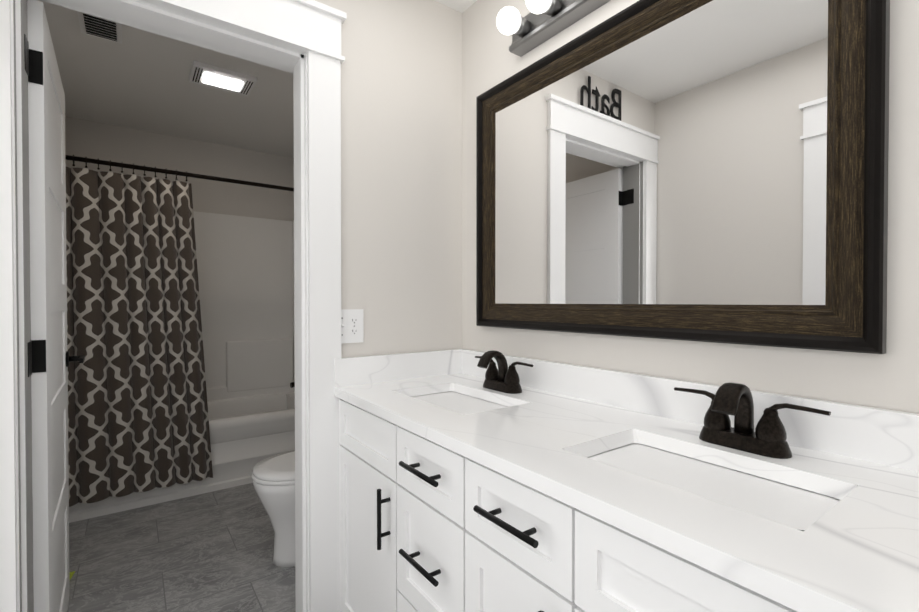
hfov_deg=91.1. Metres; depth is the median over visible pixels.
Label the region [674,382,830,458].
faucet
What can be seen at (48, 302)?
door
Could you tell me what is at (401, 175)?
wall
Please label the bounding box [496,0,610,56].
sconce
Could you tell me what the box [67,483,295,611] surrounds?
floor
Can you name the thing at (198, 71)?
exhaust fan
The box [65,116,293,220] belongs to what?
wall
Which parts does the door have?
door jamb hinges, door hardware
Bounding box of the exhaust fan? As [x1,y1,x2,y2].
[189,60,256,95]
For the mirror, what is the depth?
1.11 m
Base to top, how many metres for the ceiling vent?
0.018 m
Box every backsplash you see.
[334,349,461,384]
[462,349,918,472]
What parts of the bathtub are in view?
panel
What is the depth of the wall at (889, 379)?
1.02 m
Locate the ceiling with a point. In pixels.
(137, 78)
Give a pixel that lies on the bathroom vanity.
(427, 524)
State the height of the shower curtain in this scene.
1.886 m
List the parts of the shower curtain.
rod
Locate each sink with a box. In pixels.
[410,385,513,412]
[578,433,841,524]
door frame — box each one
[0,0,346,611]
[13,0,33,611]
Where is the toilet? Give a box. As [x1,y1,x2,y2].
[251,450,294,566]
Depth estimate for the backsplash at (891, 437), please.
1.00 m
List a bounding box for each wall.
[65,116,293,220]
[315,0,461,357]
[462,0,918,413]
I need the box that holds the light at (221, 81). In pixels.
[202,72,242,91]
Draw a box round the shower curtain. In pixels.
[65,155,293,506]
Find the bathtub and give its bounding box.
[69,211,294,522]
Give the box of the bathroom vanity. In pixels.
[334,381,825,611]
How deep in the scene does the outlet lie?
1.64 m
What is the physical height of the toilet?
0.805 m
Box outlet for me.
[341,309,363,343]
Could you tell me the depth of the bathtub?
3.50 m
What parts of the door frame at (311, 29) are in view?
bathroom door jamb, rear bathroom door trim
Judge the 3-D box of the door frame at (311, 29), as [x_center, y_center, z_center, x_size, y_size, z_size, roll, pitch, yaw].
[-0.855,0.084,1.392,0.981,2.225,0.212,0,1,-36]
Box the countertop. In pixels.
[334,373,918,611]
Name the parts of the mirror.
glass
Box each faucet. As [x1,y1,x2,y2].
[475,350,532,393]
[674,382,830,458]
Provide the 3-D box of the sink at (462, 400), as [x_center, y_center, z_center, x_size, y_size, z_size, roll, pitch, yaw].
[-0.007,0.385,1.442,0.295,0.162,0.452,0,1,-36]
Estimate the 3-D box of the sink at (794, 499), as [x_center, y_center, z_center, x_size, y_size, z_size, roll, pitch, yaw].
[0.434,0.391,0.835,0.295,0.162,0.452,0,1,-36]
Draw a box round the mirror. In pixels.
[476,0,889,353]
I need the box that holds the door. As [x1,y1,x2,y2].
[24,0,84,611]
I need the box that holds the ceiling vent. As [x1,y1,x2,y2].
[77,11,121,43]
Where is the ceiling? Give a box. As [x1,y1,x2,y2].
[38,0,476,157]
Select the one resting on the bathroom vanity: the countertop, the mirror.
the countertop
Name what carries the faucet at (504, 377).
on the countertop
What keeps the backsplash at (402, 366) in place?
attached to the wall at (401, 175)
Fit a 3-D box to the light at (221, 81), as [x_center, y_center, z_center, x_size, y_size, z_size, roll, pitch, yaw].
[-1.297,-1.230,2.471,0.184,0.008,0.120,0,1,-36]

